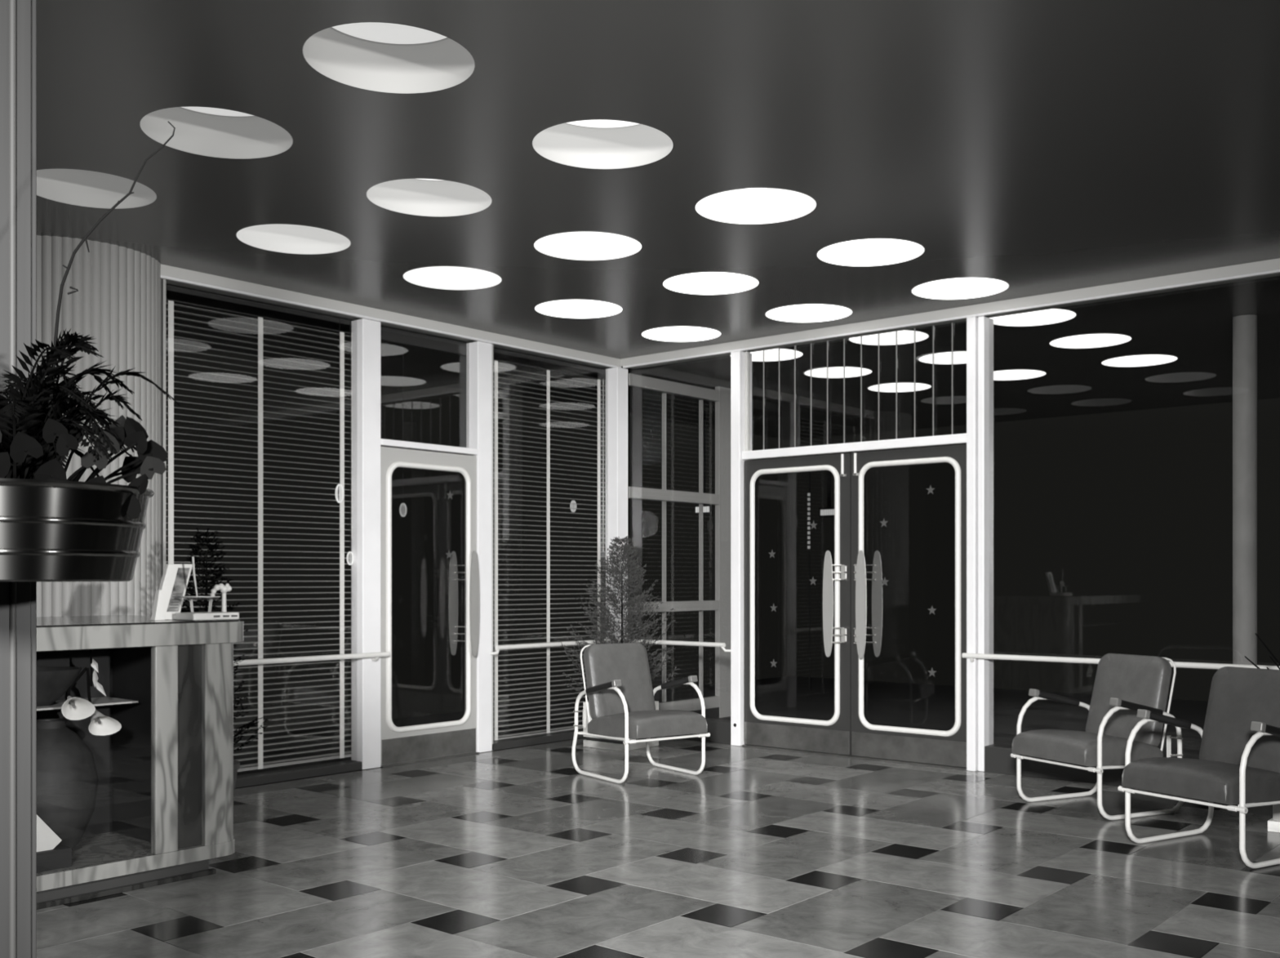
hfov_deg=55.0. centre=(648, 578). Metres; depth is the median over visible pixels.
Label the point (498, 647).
handrail
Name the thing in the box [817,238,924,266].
ceiling light
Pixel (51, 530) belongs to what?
planter
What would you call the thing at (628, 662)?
cushion
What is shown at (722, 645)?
handrail
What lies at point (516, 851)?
floor
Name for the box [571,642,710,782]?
armchair
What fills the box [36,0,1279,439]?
ceiling
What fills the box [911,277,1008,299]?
ceiling light
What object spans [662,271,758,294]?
ceiling light
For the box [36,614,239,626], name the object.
countertop
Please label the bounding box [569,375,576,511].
lamp
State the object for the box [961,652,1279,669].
handrail
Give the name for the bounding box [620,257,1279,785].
door frame
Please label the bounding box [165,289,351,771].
blind
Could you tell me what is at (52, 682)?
bowl
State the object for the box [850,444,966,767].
door
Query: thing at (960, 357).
ceiling light
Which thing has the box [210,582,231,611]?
ornament
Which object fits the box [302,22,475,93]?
ceiling light
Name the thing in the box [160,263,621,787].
window frame
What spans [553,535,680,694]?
potted plant
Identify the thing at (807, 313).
ceiling light
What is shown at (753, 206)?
ceiling light
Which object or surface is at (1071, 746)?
seat cushion
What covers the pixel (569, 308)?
ceiling light
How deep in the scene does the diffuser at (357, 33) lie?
4.52 m
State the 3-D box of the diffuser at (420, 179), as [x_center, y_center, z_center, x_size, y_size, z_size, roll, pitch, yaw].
[-1.049,-2.000,5.899,0.548,0.008,0.548,0,0,40]
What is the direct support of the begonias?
in the planter at (51, 530)
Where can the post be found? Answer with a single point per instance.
(18, 18)
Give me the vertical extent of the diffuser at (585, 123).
0.008 m
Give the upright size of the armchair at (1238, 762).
0.846 m
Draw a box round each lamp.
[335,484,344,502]
[346,551,353,564]
[399,502,407,516]
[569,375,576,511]
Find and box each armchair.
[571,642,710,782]
[1010,653,1186,819]
[1117,666,1279,867]
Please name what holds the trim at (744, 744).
attached to the door frame
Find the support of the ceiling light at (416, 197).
attached to the ceiling
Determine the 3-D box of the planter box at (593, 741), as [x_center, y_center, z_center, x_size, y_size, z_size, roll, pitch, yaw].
[-0.208,1.110,9.394,0.410,0.340,0.410,0,0,40]
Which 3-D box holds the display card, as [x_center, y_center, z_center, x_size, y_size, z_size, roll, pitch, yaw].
[-2.397,1.020,4.812,0.004,0.206,0.202,0,0,40]
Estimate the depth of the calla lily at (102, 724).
5.10 m
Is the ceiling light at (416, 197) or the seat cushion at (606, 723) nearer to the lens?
the ceiling light at (416, 197)
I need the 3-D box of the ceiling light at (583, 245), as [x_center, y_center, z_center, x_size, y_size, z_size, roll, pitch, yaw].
[-0.332,-1.915,6.752,0.600,0.190,0.600,0,0,40]
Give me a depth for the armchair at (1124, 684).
6.79 m
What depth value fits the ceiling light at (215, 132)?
5.29 m
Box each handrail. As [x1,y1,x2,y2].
[233,651,390,666]
[490,638,619,654]
[628,638,731,651]
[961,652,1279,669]
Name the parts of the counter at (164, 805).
moulding, rail, post, panel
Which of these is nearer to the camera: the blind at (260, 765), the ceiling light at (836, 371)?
the blind at (260, 765)
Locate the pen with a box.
[191,555,197,595]
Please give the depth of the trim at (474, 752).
8.65 m
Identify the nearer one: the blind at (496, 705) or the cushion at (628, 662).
the cushion at (628, 662)
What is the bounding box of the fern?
[0,328,179,479]
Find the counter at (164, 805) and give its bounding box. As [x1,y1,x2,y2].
[36,614,243,909]
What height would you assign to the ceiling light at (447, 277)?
0.190 m
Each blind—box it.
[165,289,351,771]
[493,352,605,739]
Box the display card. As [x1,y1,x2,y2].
[36,814,62,851]
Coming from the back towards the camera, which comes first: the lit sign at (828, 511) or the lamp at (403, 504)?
the lit sign at (828, 511)
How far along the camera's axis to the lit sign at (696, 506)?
14.17 m
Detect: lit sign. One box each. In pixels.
[694,504,698,514]
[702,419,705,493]
[702,503,713,514]
[818,470,834,517]
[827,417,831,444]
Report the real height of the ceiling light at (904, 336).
0.190 m
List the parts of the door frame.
board, post, post, post, board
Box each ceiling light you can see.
[36,168,156,208]
[139,106,293,159]
[236,223,351,254]
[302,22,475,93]
[366,178,491,216]
[403,266,502,289]
[532,120,672,168]
[533,231,641,260]
[534,299,622,318]
[641,325,720,342]
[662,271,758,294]
[695,187,816,224]
[729,348,802,361]
[765,303,852,322]
[804,366,871,377]
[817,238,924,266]
[848,329,928,345]
[867,382,931,391]
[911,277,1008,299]
[918,351,966,364]
[989,308,1075,326]
[993,369,1045,380]
[1049,333,1131,348]
[1101,354,1177,366]
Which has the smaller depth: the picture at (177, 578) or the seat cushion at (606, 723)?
the picture at (177, 578)
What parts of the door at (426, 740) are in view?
kick plate, handle, handle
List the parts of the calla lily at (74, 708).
stem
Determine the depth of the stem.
5.20 m
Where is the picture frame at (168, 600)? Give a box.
[150,563,192,619]
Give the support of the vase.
on the counter at (164, 805)
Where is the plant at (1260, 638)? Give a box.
[1244,632,1279,669]
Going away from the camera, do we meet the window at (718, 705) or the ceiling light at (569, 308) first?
the ceiling light at (569, 308)
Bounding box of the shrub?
[180,526,272,795]
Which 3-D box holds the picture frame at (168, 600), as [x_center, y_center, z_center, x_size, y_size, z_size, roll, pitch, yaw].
[-2.102,0.059,5.423,0.058,0.245,0.207,0,0,30]
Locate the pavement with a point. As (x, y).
(906, 704)
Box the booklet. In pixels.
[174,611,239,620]
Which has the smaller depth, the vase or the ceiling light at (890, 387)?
the vase
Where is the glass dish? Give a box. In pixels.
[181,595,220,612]
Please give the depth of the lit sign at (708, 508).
14.07 m
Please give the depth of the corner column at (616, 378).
10.16 m
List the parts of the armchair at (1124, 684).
rail, armrest, frame, seat rail, frame, armrest, hinge plate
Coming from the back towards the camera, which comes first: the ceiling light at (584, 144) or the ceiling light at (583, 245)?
the ceiling light at (583, 245)
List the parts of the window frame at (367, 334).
board, post, post, board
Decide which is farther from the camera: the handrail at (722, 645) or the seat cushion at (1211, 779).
the handrail at (722, 645)
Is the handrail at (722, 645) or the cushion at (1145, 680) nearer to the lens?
the cushion at (1145, 680)
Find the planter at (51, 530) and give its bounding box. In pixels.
[0,477,154,581]
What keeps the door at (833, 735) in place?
in the door frame
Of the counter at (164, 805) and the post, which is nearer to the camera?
the post
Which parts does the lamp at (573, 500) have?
cord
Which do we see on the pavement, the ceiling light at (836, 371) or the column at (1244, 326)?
the column at (1244, 326)
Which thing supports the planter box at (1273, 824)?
on the floor
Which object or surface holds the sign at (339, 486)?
attached to the blind at (260, 765)
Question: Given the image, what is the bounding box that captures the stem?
[89,648,106,695]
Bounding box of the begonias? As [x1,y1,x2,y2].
[0,414,167,519]
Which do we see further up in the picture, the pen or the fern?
the fern
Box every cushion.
[583,642,655,718]
[587,709,707,738]
[1012,728,1163,765]
[1085,653,1172,746]
[1121,756,1279,804]
[1199,666,1279,772]
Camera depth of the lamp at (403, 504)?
9.16 m
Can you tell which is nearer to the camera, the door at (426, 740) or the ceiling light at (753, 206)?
the ceiling light at (753, 206)
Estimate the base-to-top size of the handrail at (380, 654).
0.061 m
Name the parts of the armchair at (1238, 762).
frame, armrest, rail, seat rail, frame, armrest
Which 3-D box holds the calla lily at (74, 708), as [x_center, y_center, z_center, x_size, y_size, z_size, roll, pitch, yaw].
[-2.370,0.476,5.085,0.125,0.201,0.236,0,0,-32]
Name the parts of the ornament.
stem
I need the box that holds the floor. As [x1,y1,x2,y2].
[36,711,1279,957]
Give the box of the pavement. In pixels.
[455,675,1208,759]
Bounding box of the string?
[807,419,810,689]
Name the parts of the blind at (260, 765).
head rail, rail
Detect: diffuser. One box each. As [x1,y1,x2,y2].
[181,106,253,116]
[331,22,446,44]
[419,178,442,180]
[565,120,638,128]
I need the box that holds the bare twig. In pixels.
[44,121,175,462]
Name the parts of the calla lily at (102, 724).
stem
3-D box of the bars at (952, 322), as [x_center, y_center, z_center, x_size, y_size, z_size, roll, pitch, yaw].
[1.474,-1.354,8.852,1.830,0.764,0.026,0,0,40]
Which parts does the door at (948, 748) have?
handle, handle, kick plate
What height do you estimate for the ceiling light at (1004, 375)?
0.190 m
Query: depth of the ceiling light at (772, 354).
10.31 m
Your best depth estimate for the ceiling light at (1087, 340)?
9.71 m
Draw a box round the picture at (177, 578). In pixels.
[166,567,190,611]
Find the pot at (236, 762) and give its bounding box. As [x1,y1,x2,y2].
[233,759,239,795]
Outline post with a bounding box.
[0,0,36,957]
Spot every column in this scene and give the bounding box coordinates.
[36,235,161,616]
[1232,314,1257,664]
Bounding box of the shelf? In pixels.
[36,696,137,710]
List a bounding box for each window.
[627,373,730,718]
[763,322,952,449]
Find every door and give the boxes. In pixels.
[381,446,479,764]
[743,452,851,755]
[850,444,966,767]
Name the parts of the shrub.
stem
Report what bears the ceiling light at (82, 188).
attached to the ceiling
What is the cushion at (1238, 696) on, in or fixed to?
on the armchair at (1238, 762)
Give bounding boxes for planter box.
[582,700,658,751]
[1267,803,1279,831]
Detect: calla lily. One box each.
[61,666,95,719]
[86,667,121,735]
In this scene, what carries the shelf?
attached to the counter at (164, 805)
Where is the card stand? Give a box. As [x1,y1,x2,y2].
[36,844,71,871]
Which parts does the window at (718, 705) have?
rail, rail, rail, rail, panel, post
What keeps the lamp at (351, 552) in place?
attached to the window frame at (367, 334)
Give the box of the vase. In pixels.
[36,718,98,849]
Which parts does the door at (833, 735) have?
kick plate, handle, fixing plate, fixing plate, fixing plate, fixing plate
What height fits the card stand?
0.074 m
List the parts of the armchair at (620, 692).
hinge plate, armrest, frame, seat rail, rail, armrest, frame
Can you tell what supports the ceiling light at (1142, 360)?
attached to the ceiling
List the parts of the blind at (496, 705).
rail, head rail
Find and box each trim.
[380,751,479,767]
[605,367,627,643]
[742,743,966,769]
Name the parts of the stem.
stem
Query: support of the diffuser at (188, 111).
attached to the ceiling light at (215, 132)
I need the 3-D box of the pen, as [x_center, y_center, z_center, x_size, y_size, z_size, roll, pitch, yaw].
[-1.976,-0.007,5.360,0.010,0.176,0.028,0,0,40]
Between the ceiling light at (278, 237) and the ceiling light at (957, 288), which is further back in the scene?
the ceiling light at (957, 288)
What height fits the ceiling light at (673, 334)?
0.190 m
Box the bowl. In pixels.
[36,666,81,706]
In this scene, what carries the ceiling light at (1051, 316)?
attached to the ceiling

